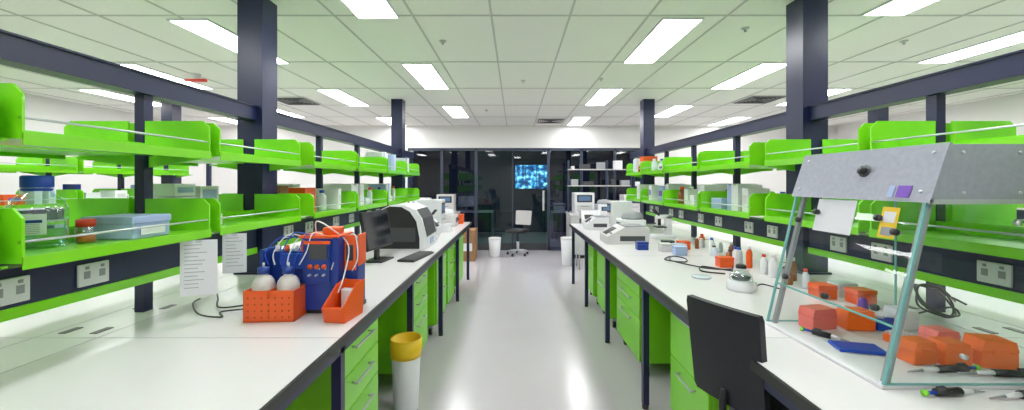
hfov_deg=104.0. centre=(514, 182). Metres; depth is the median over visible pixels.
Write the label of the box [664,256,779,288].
power cable
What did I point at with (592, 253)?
base cabinet
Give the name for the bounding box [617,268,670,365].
base cabinet
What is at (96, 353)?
laboratory bench
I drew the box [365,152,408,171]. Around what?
supplies
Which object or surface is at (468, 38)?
ceiling
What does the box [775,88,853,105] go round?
ceiling light panel
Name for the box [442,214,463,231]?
carton
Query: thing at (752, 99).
ceiling vent
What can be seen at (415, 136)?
wall
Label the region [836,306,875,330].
tip box
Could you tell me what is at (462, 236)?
base cabinet
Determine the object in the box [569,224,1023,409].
laboratory bench
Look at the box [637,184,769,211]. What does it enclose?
supplies
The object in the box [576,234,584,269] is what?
trolley
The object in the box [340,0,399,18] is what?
ceiling light panel
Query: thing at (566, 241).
waste bin
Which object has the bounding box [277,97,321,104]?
ceiling vent
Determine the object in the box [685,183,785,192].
supplies
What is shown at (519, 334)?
floor
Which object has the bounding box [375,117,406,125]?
ceiling light panel
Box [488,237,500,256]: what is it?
waste bin
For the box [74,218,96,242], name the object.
jar
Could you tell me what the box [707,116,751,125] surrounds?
ceiling light panel
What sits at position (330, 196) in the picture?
supplies
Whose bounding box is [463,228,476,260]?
carton
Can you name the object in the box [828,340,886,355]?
block
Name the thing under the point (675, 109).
ceiling light panel
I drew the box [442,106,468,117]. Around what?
ceiling light panel
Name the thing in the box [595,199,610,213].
benchtop centrifuge
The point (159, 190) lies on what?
cartons
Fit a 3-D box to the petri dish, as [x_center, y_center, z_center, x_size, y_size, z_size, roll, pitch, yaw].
[1.220,0.613,2.620,0.120,0.012,0.120,0,0,0]
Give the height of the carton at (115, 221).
0.090 m
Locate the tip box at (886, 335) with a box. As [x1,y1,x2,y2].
[883,330,913,341]
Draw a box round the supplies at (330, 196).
[288,184,394,211]
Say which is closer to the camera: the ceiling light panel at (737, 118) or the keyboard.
the keyboard
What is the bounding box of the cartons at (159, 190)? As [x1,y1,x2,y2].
[153,184,218,201]
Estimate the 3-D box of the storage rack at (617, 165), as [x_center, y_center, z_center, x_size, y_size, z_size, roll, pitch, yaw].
[1.975,0.070,8.620,1.690,1.099,0.200,0,0,0]
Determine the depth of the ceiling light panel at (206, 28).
3.35 m
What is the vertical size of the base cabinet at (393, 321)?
0.799 m
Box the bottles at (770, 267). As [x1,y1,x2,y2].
[760,254,778,277]
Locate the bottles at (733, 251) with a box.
[695,234,752,267]
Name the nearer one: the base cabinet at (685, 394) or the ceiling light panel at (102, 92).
the base cabinet at (685, 394)
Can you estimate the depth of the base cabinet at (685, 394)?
2.29 m
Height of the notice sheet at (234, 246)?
0.200 m
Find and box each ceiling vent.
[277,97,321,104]
[536,118,565,122]
[731,95,785,103]
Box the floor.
[378,250,671,409]
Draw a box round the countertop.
[565,211,657,257]
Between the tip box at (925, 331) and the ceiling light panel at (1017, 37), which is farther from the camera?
the ceiling light panel at (1017, 37)
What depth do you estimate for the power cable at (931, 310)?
1.83 m
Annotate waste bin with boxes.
[390,332,421,409]
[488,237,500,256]
[560,236,571,265]
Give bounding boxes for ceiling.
[0,0,1023,124]
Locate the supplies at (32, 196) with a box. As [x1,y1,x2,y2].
[0,184,156,205]
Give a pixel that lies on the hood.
(948, 172)
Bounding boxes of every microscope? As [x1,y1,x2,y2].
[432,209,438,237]
[650,209,675,238]
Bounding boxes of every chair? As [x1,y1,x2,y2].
[505,210,531,256]
[686,295,788,409]
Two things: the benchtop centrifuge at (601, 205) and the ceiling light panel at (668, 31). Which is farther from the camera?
the benchtop centrifuge at (601, 205)
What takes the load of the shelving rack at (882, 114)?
on the laboratory bench
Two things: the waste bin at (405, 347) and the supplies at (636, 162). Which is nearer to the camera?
the waste bin at (405, 347)
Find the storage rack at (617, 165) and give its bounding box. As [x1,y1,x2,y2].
[567,161,639,211]
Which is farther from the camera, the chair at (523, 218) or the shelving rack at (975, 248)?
the chair at (523, 218)
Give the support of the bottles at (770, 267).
on the laboratory bench at (796, 375)
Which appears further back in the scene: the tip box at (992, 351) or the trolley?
the trolley
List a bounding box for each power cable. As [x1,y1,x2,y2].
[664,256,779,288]
[913,283,966,318]
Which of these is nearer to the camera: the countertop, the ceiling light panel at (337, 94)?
the ceiling light panel at (337, 94)
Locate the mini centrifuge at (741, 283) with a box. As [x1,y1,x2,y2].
[726,270,756,292]
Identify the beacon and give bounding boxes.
[184,73,206,81]
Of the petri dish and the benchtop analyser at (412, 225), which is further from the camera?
the benchtop analyser at (412, 225)
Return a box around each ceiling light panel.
[77,89,160,105]
[116,63,213,88]
[166,18,289,63]
[207,117,236,123]
[277,108,305,117]
[316,89,369,105]
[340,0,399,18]
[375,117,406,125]
[401,63,448,88]
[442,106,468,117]
[567,116,590,125]
[585,88,622,105]
[623,17,703,63]
[655,105,693,116]
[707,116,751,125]
[710,62,785,88]
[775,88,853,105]
[861,0,939,15]
[916,29,1023,63]
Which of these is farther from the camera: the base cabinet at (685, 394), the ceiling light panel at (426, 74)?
the ceiling light panel at (426, 74)
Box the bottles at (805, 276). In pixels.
[802,269,809,288]
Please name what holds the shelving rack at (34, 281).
on the laboratory bench at (96, 353)
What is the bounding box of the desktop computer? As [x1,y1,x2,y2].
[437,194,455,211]
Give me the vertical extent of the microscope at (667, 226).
0.328 m
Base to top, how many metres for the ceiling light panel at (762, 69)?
0.016 m
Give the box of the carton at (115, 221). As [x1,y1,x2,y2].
[81,214,170,239]
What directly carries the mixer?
on the laboratory bench at (796, 375)
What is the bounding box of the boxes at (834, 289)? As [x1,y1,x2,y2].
[635,240,877,304]
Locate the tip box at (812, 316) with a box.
[798,304,836,329]
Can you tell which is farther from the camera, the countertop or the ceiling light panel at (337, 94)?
the countertop
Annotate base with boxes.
[765,321,1023,388]
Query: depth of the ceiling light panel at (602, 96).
5.86 m
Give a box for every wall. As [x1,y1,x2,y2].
[0,93,203,227]
[204,126,834,223]
[835,93,1023,226]
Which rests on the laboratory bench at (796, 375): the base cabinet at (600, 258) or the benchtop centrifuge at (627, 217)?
the benchtop centrifuge at (627, 217)
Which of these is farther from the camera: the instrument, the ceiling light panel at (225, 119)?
the ceiling light panel at (225, 119)
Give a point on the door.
(509, 182)
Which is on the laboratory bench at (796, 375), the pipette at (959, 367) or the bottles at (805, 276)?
the bottles at (805, 276)
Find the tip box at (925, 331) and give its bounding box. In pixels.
[918,325,960,340]
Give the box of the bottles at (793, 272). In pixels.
[787,258,796,284]
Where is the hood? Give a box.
[765,142,1023,388]
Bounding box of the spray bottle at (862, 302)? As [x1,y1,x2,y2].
[857,297,868,309]
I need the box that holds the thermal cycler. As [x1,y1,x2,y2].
[600,223,648,244]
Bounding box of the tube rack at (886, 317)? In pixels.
[874,311,894,330]
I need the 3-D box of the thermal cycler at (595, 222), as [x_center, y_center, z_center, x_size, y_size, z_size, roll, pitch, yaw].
[1.100,0.534,5.450,0.300,0.170,0.304,0,0,0]
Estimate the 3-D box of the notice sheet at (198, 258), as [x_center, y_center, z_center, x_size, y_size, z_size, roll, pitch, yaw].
[-1.430,0.383,1.810,0.140,0.250,0.008,0,0,-20]
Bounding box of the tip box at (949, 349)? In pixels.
[928,336,972,365]
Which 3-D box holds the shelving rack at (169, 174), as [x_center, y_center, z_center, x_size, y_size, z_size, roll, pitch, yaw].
[-5.300,-0.330,3.325,0.700,1.898,7.250,0,0,0]
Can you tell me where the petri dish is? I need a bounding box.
[691,274,710,279]
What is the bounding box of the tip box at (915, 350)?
[897,335,937,364]
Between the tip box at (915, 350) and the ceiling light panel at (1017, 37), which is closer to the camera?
the tip box at (915, 350)
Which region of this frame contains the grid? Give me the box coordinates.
[0,0,1023,125]
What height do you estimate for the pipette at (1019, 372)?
0.028 m
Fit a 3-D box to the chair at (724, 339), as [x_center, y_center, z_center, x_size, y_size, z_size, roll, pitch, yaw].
[1.009,0.990,1.617,0.549,1.059,0.474,0,0,-25]
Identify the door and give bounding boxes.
[478,151,546,249]
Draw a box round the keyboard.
[397,251,433,261]
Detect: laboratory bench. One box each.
[0,222,471,409]
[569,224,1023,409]
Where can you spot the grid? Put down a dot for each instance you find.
(233, 1)
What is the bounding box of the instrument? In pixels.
[192,221,365,323]
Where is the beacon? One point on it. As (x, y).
(196, 77)
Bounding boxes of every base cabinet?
[285,319,377,409]
[378,269,427,373]
[427,252,446,334]
[443,244,454,312]
[454,235,463,292]
[588,244,598,303]
[597,251,616,327]
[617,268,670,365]
[671,312,728,409]
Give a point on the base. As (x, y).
(869, 367)
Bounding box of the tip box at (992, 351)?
[962,333,1019,369]
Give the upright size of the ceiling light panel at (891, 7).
0.016 m
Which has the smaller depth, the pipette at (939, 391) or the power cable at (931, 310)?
the pipette at (939, 391)
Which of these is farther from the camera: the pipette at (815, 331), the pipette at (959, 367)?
the pipette at (815, 331)
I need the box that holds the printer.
[579,209,599,223]
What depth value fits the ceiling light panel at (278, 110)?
7.30 m
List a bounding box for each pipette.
[800,327,849,341]
[907,362,980,372]
[920,386,984,396]
[958,368,1023,377]
[989,390,1023,398]
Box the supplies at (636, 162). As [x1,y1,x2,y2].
[633,156,662,171]
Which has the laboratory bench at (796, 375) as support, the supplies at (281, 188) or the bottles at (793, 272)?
the bottles at (793, 272)
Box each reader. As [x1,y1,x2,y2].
[434,218,442,234]
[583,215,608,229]
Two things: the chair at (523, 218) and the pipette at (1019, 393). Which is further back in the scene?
the chair at (523, 218)
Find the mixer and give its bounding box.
[733,264,748,275]
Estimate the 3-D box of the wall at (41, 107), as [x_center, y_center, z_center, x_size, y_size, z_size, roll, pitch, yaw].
[-7.050,0.120,2.950,0.100,2.800,12.100,0,0,0]
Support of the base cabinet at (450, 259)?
on the floor
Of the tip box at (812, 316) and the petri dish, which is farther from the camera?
the petri dish
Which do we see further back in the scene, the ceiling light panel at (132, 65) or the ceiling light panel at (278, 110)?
the ceiling light panel at (278, 110)
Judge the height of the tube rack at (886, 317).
0.064 m
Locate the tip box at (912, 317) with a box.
[883,305,919,329]
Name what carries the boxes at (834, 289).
on the laboratory bench at (796, 375)
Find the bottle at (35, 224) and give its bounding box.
[4,175,68,249]
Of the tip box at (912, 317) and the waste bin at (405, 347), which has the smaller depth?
the tip box at (912, 317)
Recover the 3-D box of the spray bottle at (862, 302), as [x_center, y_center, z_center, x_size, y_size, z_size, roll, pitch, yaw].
[1.500,0.551,1.725,0.040,0.110,0.040,0,0,0]
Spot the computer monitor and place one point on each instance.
(376, 226)
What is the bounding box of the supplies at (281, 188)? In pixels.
[277,183,368,192]
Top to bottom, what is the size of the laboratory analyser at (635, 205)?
0.380 m
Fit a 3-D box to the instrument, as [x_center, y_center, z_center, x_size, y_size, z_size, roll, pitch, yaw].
[-1.201,0.400,1.951,0.953,0.436,0.360,0,0,9]
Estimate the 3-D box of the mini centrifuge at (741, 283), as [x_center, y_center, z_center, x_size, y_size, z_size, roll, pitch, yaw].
[1.315,0.564,2.320,0.160,0.111,0.150,0,0,0]
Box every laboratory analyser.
[572,192,593,213]
[620,194,639,211]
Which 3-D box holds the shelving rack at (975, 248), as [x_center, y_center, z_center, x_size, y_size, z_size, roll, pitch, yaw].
[2.040,-0.330,3.325,0.700,1.898,7.250,0,0,0]
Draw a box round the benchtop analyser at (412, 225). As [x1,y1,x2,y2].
[380,203,436,248]
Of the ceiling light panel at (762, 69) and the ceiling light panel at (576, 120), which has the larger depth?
the ceiling light panel at (576, 120)
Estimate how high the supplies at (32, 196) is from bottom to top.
0.214 m
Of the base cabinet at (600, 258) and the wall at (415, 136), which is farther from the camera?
the wall at (415, 136)
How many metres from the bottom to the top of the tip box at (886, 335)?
0.040 m
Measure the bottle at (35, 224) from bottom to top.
0.250 m
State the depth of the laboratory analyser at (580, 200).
8.05 m
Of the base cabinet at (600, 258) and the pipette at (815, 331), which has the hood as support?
the pipette at (815, 331)
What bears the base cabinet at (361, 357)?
on the floor
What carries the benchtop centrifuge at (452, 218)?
on the laboratory bench at (96, 353)
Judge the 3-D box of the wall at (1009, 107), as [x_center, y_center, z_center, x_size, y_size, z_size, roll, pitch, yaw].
[7.250,0.120,2.950,0.100,2.800,12.100,0,0,0]
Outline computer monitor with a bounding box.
[359,209,393,262]
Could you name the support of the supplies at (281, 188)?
on the shelving rack at (34, 281)
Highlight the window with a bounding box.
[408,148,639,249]
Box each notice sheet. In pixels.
[180,239,217,296]
[222,233,246,273]
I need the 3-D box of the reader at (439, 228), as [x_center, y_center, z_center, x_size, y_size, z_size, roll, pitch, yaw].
[-1.050,0.514,4.800,0.300,0.210,0.344,0,0,0]
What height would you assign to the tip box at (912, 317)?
0.080 m
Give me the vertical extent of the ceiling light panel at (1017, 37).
0.016 m
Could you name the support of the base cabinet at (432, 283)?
on the floor
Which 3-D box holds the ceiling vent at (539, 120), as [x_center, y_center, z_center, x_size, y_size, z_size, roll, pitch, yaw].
[0.720,-1.270,8.200,0.560,0.020,0.560,0,0,0]
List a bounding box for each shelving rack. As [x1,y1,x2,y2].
[0,0,419,322]
[0,102,211,228]
[626,0,1023,311]
[868,107,1023,226]
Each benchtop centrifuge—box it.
[445,209,458,225]
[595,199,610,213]
[616,211,645,225]

